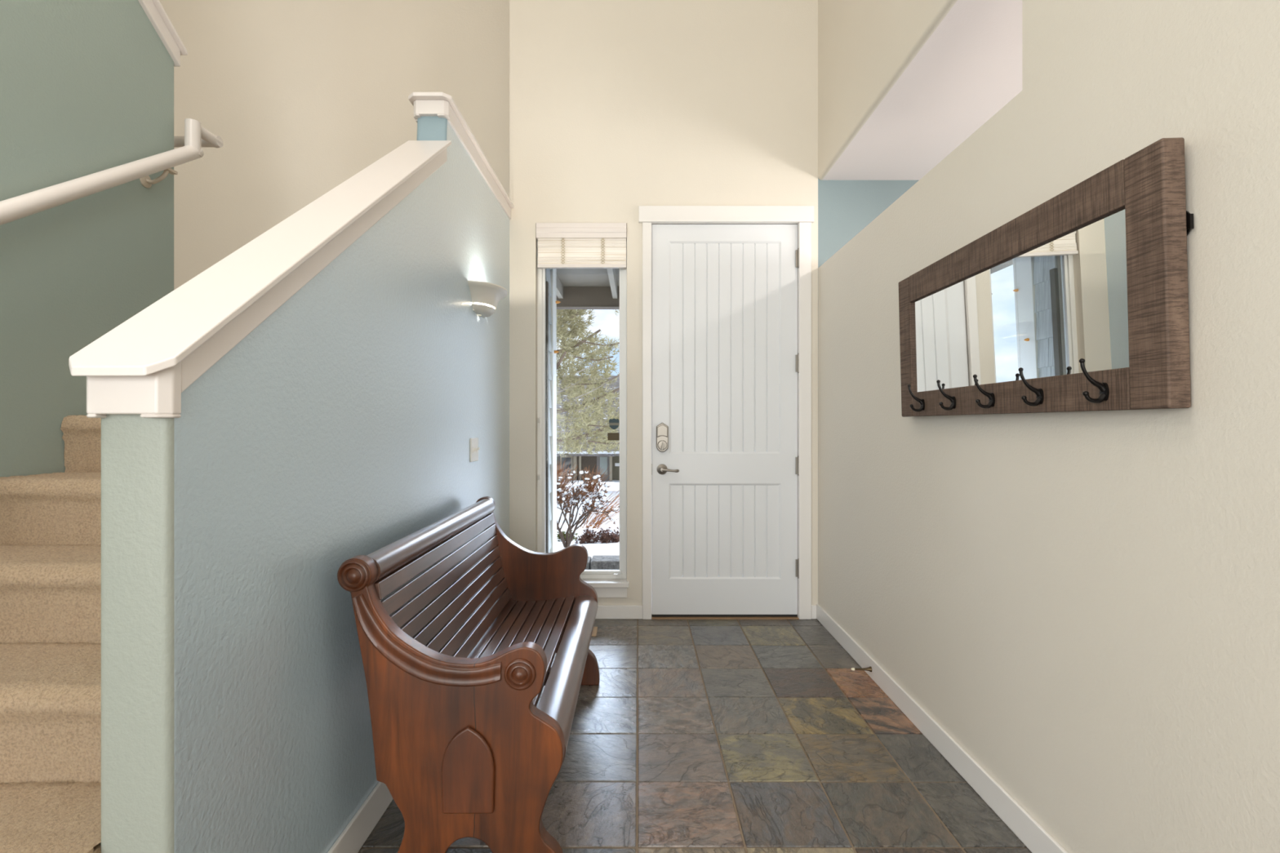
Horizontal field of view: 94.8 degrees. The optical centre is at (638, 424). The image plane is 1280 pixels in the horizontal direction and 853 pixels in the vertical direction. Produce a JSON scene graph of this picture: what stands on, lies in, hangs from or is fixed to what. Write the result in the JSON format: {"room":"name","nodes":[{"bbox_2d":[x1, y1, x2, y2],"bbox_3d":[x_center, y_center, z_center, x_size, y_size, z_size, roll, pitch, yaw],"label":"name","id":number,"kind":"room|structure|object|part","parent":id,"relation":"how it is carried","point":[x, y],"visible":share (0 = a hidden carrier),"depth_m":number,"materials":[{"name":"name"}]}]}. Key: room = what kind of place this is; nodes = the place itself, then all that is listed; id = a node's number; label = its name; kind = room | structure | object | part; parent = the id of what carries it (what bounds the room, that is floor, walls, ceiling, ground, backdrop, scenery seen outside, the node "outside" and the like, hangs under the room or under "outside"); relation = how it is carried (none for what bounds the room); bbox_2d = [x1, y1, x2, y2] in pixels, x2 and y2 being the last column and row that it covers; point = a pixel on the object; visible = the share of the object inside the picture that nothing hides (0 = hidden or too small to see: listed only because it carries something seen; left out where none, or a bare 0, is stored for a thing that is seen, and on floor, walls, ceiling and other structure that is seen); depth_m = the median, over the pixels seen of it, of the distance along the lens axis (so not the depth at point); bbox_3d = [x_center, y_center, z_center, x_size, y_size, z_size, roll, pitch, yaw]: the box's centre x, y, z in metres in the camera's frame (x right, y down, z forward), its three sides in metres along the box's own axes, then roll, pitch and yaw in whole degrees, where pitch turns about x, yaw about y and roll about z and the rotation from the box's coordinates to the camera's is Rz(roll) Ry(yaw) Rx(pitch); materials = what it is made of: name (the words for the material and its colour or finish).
{"room":"entrance hall","nodes":[
{"label":"entrance hall","id":0,"kind":"room"},
{"bbox_2d":[0,0,173,476],"bbox_3d":[-1.965,-1.250,0.908,0.130,4.911,3.016,0,0,0],"label":"wall","id":1,"kind":"structure","parent":0,"point":[86,86],"depth_m":1.97,"materials":[{"name":"green paint"}]},
{"bbox_2d":[0,118,223,225],"bbox_3d":[-1.947,-0.966,1.127,0.290,3.566,2.886,0,0,0],"label":"handrail","id":2,"kind":"object","parent":1,"relation":"attached to","point":[196,136],"visible":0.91,"depth_m":2.05,"materials":[{"name":"white paint"}]},
{"bbox_3d":[-1.950,-1.976,1.528,0.284,1.544,2.083,0,0,0],"label":"return rail","id":3,"kind":"part","parent":2,"relation":"part of","materials":[{"name":"white paint"}]},
{"bbox_2d":[137,0,187,66],"bbox_3d":[-1.958,-2.629,0.920,0.185,2.305,3.040,0,0,0],"label":"trim","id":4,"kind":"structure","parent":1,"relation":"attached to","point":[154,11],"depth_m":2.34,"materials":[{"name":"white paint"}]},
{"bbox_2d":[101,115,509,852],"bbox_3d":[-0.863,-0.049,2.334,0.125,2.510,2.661,0,0,0],"label":"wall","id":5,"kind":"structure","parent":0,"point":[236,716],"depth_m":1.36,"materials":[{"name":"blue paint"}]},
{"bbox_2d":[68,140,451,417],"bbox_3d":[-0.862,-0.594,1.697,0.180,1.165,1.480,0,0,0],"label":"trim","id":6,"kind":"structure","parent":5,"relation":"attached to","point":[143,366],"depth_m":1.20,"materials":[{"name":"white paint"}]},
{"bbox_2d":[327,781,393,852],"bbox_3d":[-0.794,1.152,2.340,0.012,0.108,2.651,0,0,0],"label":"baseboard","id":7,"kind":"structure","parent":5,"relation":"attached to","point":[354,835],"depth_m":1.70,"materials":[{"name":"white wood"}]},
{"bbox_2d":[408,92,514,219],"bbox_3d":[-0.862,-1.321,3.038,0.180,0.087,1.255,0,0,0],"label":"trim","id":8,"kind":"structure","parent":5,"relation":"attached to","point":[441,104],"depth_m":2.61,"materials":[{"name":"white paint"}]},
{"bbox_2d":[470,437,479,462],"bbox_3d":[-0.789,0.120,2.862,0.022,0.114,0.125,0,0,0],"label":"light switch","id":9,"kind":"object","parent":5,"relation":"attached to","point":[474,448],"visible":1,"depth_m":2.84,"materials":[{"name":"white plastic"}]},
{"bbox_2d":[467,280,507,318],"bbox_3d":[-0.729,-0.614,2.950,0.142,0.129,0.380,0,0,0],"label":"wall sconce","id":10,"kind":"object","parent":5,"relation":"attached to","point":[482,293],"visible":1,"depth_m":2.85,"materials":[{"name":"white ceramic"}]},
{"bbox_3d":[-0.797,-0.604,2.950,0.006,0.100,0.200,0,0,0],"label":"plate","id":11,"kind":"part","parent":10,"relation":"part of","materials":[{"name":"white ceramic"}]},
{"bbox_2d":[159,0,509,289],"bbox_3d":[-2.030,-1.394,4.125,2.840,5.200,0.150,0,0,0],"label":"wall","id":12,"kind":"structure","parent":0,"point":[301,97],"depth_m":4.05,"materials":[{"name":"beige paint"}]},
{"bbox_2d":[545,268,551,552],"bbox_3d":[-0.599,-0.214,4.011,0.022,3.240,0.374,0,0,0],"label":"wall","id":13,"kind":"structure","parent":0,"point":[548,277],"depth_m":3.97,"materials":[{"name":"grey"}]},
{"bbox_2d":[545,280,548,552],"bbox_3d":[-0.602,0.186,3.845,0.027,2.240,0.046,0,0,0],"label":"trim","id":14,"kind":"structure","parent":13,"relation":"attached to","point":[546,282],"depth_m":3.82,"materials":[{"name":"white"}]},
{"bbox_2d":[550,268,556,552],"bbox_3d":[-0.655,0.056,4.134,0.149,2.700,0.198,0,0,0],"label":"trim","id":15,"kind":"structure","parent":13,"relation":"attached to","point":[553,271],"depth_m":4.08,"materials":[{"name":"white wood"}]},
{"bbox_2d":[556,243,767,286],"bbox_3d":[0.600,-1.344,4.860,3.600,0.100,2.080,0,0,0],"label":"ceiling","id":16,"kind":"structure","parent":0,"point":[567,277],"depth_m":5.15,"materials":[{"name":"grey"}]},
{"bbox_2d":[556,275,563,298],"bbox_3d":[-0.720,-1.236,4.725,0.044,0.115,1.550,0,0,0],"label":"rafter","id":17,"kind":"object","parent":16,"relation":"attached to","point":[559,286],"visible":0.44,"depth_m":5.29,"materials":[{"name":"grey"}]},
{"bbox_2d":[556,286,619,309],"bbox_3d":[0.600,-1.197,5.550,3.600,0.194,0.120,0,0,0],"label":"beam","id":18,"kind":"structure","parent":16,"relation":"attached to","point":[574,297],"depth_m":5.50,"materials":[{"name":"brown"}]},
{"bbox_2d":[606,268,617,298],"bbox_3d":[-0.215,-1.236,4.725,0.044,0.115,1.550,0,0,0],"label":"rafter","id":19,"kind":"object","parent":16,"relation":"attached to","point":[611,273],"visible":0.51,"depth_m":4.93,"materials":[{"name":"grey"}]},
{"bbox_2d":[358,618,1031,852],"bbox_3d":[-0.003,1.207,-0.252,7.416,0.006,7.875,0,0,0],"label":"floor","id":20,"kind":"structure","parent":0,"point":[693,735],"depth_m":2.11,"materials":[{"name":"tile"}]},
{"bbox_2d":[0,414,101,852],"bbox_3d":[-2.110,0.398,2.241,2.370,1.616,3.610,0,0,0],"label":"staircase","id":21,"kind":"structure","parent":20,"relation":"on","point":[51,523],"depth_m":1.37,"materials":[{"name":"beige carpet"}]},
{"bbox_2d":[337,496,599,852],"bbox_3d":[-0.468,0.771,2.123,0.576,0.871,1.318,0,0,0],"label":"pew","id":22,"kind":"object","parent":20,"relation":"on","point":[457,660],"visible":1,"depth_m":1.48,"materials":[{"name":"brown wood"}]},
{"bbox_3d":[-0.529,0.540,1.473,0.373,0.232,0.008,0,0,0],"label":"moulding","id":23,"kind":"part","parent":22,"relation":"part of","materials":[{"name":"brown wood"}]},
{"bbox_3d":[-0.702,0.378,2.123,0.074,0.074,1.206,0,0,0],"label":"rail","id":24,"kind":"part","parent":22,"relation":"part of","materials":[{"name":"brown wood"}]},
{"bbox_3d":[-0.425,0.863,1.471,0.133,0.215,0.012,0,0,0],"label":"arch panel","id":25,"kind":"part","parent":22,"relation":"part of","materials":[{"name":"brown wood"}]},
{"bbox_3d":[-0.468,0.771,2.747,0.576,0.871,0.045,0,0,0],"label":"panel","id":26,"kind":"part","parent":22,"relation":"part of","materials":[{"name":"brown wood"}]},
{"bbox_2d":[591,626,597,636],"bbox_3d":[-0.395,1.202,3.425,0.313,0.006,0.150,0,0,0],"label":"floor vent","id":27,"kind":"object","parent":20,"relation":"in","point":[595,628],"visible":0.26,"depth_m":3.41,"materials":[{"name":"beige metal"}]},
{"bbox_2d":[509,0,918,605],"bbox_3d":[1.700,-1.394,3.743,5.000,5.200,0.155,0,0,0],"label":"wall","id":28,"kind":"structure","parent":0,"point":[617,107],"depth_m":3.66,"materials":[{"name":"beige paint"}]},
{"bbox_2d":[537,240,629,597],"bbox_3d":[-0.353,-0.095,3.708,0.594,2.331,0.165,0,0,0],"label":"window","id":29,"kind":"structure","parent":28,"relation":"in","point":[606,583],"depth_m":3.72,"materials":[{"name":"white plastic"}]},
{"bbox_2d":[535,222,626,268],"bbox_3d":[-0.353,-1.117,3.682,0.562,0.275,0.066,0,0,0],"label":"blind","id":30,"kind":"object","parent":29,"relation":"attached to","point":[560,245],"visible":1,"depth_m":3.67,"materials":[{"name":"beige fabric"}]},
{"bbox_3d":[-0.350,-0.990,3.678,0.555,0.020,0.030,0,0,0],"label":"rail","id":31,"kind":"part","parent":30,"relation":"part of","materials":[{"name":"white paint"}]},
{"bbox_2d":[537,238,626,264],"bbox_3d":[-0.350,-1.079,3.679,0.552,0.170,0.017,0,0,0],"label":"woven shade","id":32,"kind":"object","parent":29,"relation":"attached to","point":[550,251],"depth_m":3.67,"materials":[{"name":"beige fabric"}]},
{"bbox_3d":[-0.353,0.988,3.683,0.594,0.030,0.115,0,0,0],"label":"sill","id":33,"kind":"part","parent":29,"relation":"part of","materials":[{"name":"white wood"}]},
{"bbox_2d":[607,432,619,439],"bbox_3d":[-0.153,0.074,3.749,0.082,0.048,0.001,0,0,0],"label":"label","id":34,"kind":"object","parent":29,"relation":"attached to","point":[611,436],"visible":1,"depth_m":3.75,"materials":[{"name":"brown"}]},
{"bbox_2d":[608,418,619,429],"bbox_3d":[-0.153,-0.006,3.749,0.066,0.072,0.002,0,0,0],"label":"sticker","id":35,"kind":"object","parent":29,"relation":"attached to","point":[613,423],"visible":1,"depth_m":3.75,"materials":[{"name":"teal"}]},
{"bbox_2d":[595,604,642,618],"bbox_3d":[-0.381,1.163,3.659,0.815,0.085,0.012,0,0,0],"label":"baseboard","id":36,"kind":"structure","parent":28,"relation":"attached to","point":[604,611],"depth_m":3.65,"materials":[{"name":"white wood"}]},
{"bbox_2d":[638,205,814,619],"bbox_3d":[0.547,-0.075,3.717,1.086,2.562,0.196,0,0,0],"label":"door","id":37,"kind":"structure","parent":28,"relation":"in","point":[726,326],"depth_m":3.68,"materials":[{"name":"white wood"}]},
{"bbox_3d":[0.150,0.277,3.654,0.066,0.066,0.046,0,0,0],"label":"lever handle","id":38,"kind":"part","parent":37,"relation":"part of","materials":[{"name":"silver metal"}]},
{"bbox_3d":[0.150,0.125,3.649,0.060,0.060,0.014,0,0,0],"label":"turn plate","id":39,"kind":"part","parent":37,"relation":"part of","materials":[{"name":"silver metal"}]},
{"bbox_3d":[0.201,0.280,3.632,0.106,0.026,0.024,0,0,-2],"label":"lever","id":40,"kind":"part","parent":37,"relation":"part of","materials":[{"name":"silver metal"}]},
{"bbox_3d":[0.543,-0.483,3.691,0.700,1.327,0.027,0,0,0],"label":"panel","id":41,"kind":"part","parent":37,"relation":"part of","materials":[{"name":"white wood"}]},
{"bbox_3d":[0.543,0.664,3.691,0.700,0.597,0.027,0,0,0],"label":"panel","id":42,"kind":"part","parent":37,"relation":"part of","materials":[{"name":"white wood"}]},
{"bbox_3d":[0.547,-1.306,3.652,1.086,0.099,0.026,0,0,0],"label":"head casing","id":43,"kind":"part","parent":37,"relation":"part of","materials":[{"name":"white wood"}]},
{"bbox_2d":[811,604,816,618],"bbox_3d":[1.091,1.163,3.659,0.033,0.085,0.012,0,0,0],"label":"baseboard","id":44,"kind":"structure","parent":28,"relation":"attached to","point":[813,606],"depth_m":3.65,"materials":[{"name":"white wood"}]},
{"bbox_2d":[822,0,1022,180],"bbox_3d":[2.748,-1.649,1.735,3.204,0.250,4.170,0,0,0],"label":"ceiling","id":45,"kind":"structure","parent":0,"point":[969,68],"depth_m":2.73,"materials":[{"name":"paint"}]},
{"bbox_2d":[817,0,1279,852],"bbox_3d":[1.180,-1.394,-0.168,0.120,5.200,7.665,0,0,0],"label":"wall","id":46,"kind":"structure","parent":0,"point":[1086,603],"depth_m":1.47,"materials":[{"name":"beige paint"}]},
{"bbox_2d":[851,666,871,671],"bbox_3d":[1.061,1.162,2.800,0.094,0.025,0.025,0,0,0],"label":"door stop","id":47,"kind":"object","parent":46,"relation":"attached to","point":[869,668],"visible":1,"depth_m":2.80,"materials":[{"name":"brown metal"}]},
{"bbox_2d":[816,604,1067,852],"bbox_3d":[1.114,1.159,-0.168,0.012,0.094,7.665,0,0,0],"label":"baseboard","id":48,"kind":"structure","parent":46,"relation":"attached to","point":[1028,830],"depth_m":2.06,"materials":[{"name":"white wood"}]},
{"bbox_2d":[897,137,1193,417],"bbox_3d":[1.061,-0.306,1.786,0.113,0.547,1.211,-1,0,0],"label":"wall mirror","id":49,"kind":"object","parent":46,"relation":"attached to","point":[1078,301],"visible":1,"depth_m":1.46,"materials":[{"name":"brown wood"}]},
{"bbox_3d":[1.085,-0.307,2.344,0.047,0.547,0.097,-1,0,0],"label":"rail","id":50,"kind":"part","parent":49,"relation":"part of","materials":[{"name":"brown wood"}]},
{"bbox_3d":[1.080,-0.529,1.788,0.047,0.102,1.013,-1,0,0],"label":"rail","id":51,"kind":"part","parent":49,"relation":"part of","materials":[{"name":"brown wood"}]},
{"bbox_2d":[912,207,1128,392],"bbox_3d":[1.076,-0.302,1.788,0.004,0.362,1.023,-2,0,0],"label":"mirror glass","id":52,"kind":"object","parent":49,"relation":"on","point":[1060,302],"depth_m":1.59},
{"bbox_3d":[1.091,-0.080,1.788,0.047,0.093,1.013,-1,0,0],"label":"rail","id":53,"kind":"part","parent":49,"relation":"part of","materials":[{"name":"brown wood"}]},
{"bbox_3d":[1.085,-0.307,1.234,0.047,0.547,0.097,-1,0,0],"label":"rail","id":54,"kind":"part","parent":49,"relation":"part of","materials":[{"name":"brown wood"}]},
{"label":"outside","id":55,"kind":"structure","parent":0,"visible":0},
{"bbox_2d":[556,522,619,557],"bbox_3d":[-1.000,1.590,7.575,16.000,0.754,7.550,0,0,0],"label":"ground","id":56,"kind":"structure","parent":55,"point":[595,548],"depth_m":6.59,"materials":[{"name":"white snow"}]},
{"bbox_2d":[556,529,578,541],"bbox_3d":[-0.856,1.361,7.094,0.331,0.214,0.279,0,0,0],"label":"shrub","id":57,"kind":"object","parent":56,"relation":"on","point":[562,531],"visible":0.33,"depth_m":7.06,"materials":[{"name":"green plant"}]},
{"bbox_2d":[556,309,619,457],"bbox_3d":[-1.811,-1.490,10.172,3.727,6.812,3.763,0,0,0],"label":"juniper tree","id":58,"kind":"object","parent":56,"relation":"on","point":[568,345],"visible":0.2,"depth_m":9.63,"materials":[{"name":"green plant"}]},
{"bbox_2d":[556,466,619,547],"bbox_3d":[-0.709,0.908,6.437,1.135,0.932,0.824,0,0,0],"label":"bare shrub","id":59,"kind":"object","parent":56,"relation":"on","point":[579,493],"visible":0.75,"depth_m":6.37,"materials":[{"name":"brown plant"}]},
{"bbox_2d":[575,526,619,544],"bbox_3d":[-0.375,1.349,6.909,0.715,0.385,0.586,0,0,0],"label":"round shrub","id":60,"kind":"object","parent":56,"relation":"on","point":[602,535],"visible":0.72,"depth_m":6.79,"materials":[{"name":"brown plant"}]},
{"bbox_2d":[580,485,619,528],"bbox_3d":[-0.392,1.323,9.724,1.156,0.874,0.824,0,0,-17],"label":"shrub","id":61,"kind":"object","parent":56,"relation":"on","point":[597,523],"visible":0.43,"depth_m":9.78,"materials":[{"name":"brown plant"}]},
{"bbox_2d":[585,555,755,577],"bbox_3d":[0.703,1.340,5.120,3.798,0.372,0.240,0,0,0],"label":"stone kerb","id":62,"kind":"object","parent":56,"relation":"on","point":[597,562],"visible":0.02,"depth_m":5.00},
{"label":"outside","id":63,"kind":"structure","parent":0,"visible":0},
{"bbox_2d":[561,479,619,490],"bbox_3d":[-5.000,3.127,35.700,50.000,0.927,18.600,0,0,0],"label":"snow bank","id":64,"kind":"object","parent":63,"point":[614,484],"visible":0.02,"depth_m":27.65,"materials":[{"name":"white snow"}]},
{"bbox_2d":[556,375,619,481],"bbox_3d":[-3.000,0.256,36.975,19.200,6.700,12.050,0,0,0],"label":"house","id":65,"kind":"structure","parent":64,"relation":"on","point":[606,460],"depth_m":31.94,"materials":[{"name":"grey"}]},
{"bbox_3d":[-3.890,2.174,31.875,0.510,0.815,0.010,0,0,0],"label":"pane","id":66,"kind":"part","parent":65,"relation":"part of","materials":[{"name":"grey"}]},
{"bbox_3d":[-3.380,2.525,31.600,0.170,2.061,0.200,0,0,0],"label":"porch post","id":67,"kind":"part","parent":65,"relation":"part of","materials":[{"name":"beige wood"}]},
{"bbox_3d":[-3.108,2.525,31.600,0.102,2.061,0.200,0,0,0],"label":"porch post","id":68,"kind":"part","parent":65,"relation":"part of","materials":[{"name":"beige wood"}]},
{"bbox_3d":[-1.885,2.412,31.950,0.713,1.563,0.100,0,0,0],"label":"door","id":69,"kind":"part","parent":65,"relation":"part of","materials":[{"name":"grey"}]},
{"bbox_3d":[-1.868,2.208,31.890,0.408,0.951,0.020,0,0,0],"label":"pane","id":70,"kind":"part","parent":65,"relation":"part of","materials":[{"name":"grey"}]},
{"bbox_3d":[-1.461,2.525,31.600,0.136,2.061,0.200,0,0,0],"label":"porch post","id":71,"kind":"part","parent":65,"relation":"part of","materials":[{"name":"beige wood"}]},
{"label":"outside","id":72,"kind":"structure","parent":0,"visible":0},
{"bbox_2d":[556,490,619,524],"bbox_3d":[-5.500,2.454,18.900,39.000,1.025,15.200,0,0,0],"label":"street","id":73,"kind":"structure","parent":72,"point":[609,492],"depth_m":14.59,"materials":[{"name":"white snow"}]},
{"bbox_2d":[556,459,582,491],"bbox_3d":[-3.407,2.139,23.947,2.155,1.557,1.463,0,0,0],"label":"shrub","id":74,"kind":"object","parent":73,"relation":"on","point":[560,468],"visible":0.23,"depth_m":23.99,"materials":[{"name":"brown plant"}]},
{"bbox_2d":[579,465,611,492],"bbox_3d":[-1.861,2.341,25.516,1.422,1.247,1.185,0,0,0],"label":"shrub","id":75,"kind":"object","parent":73,"relation":"on","point":[592,486],"visible":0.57,"depth_m":25.42,"materials":[{"name":"brown plant"}]}
]}

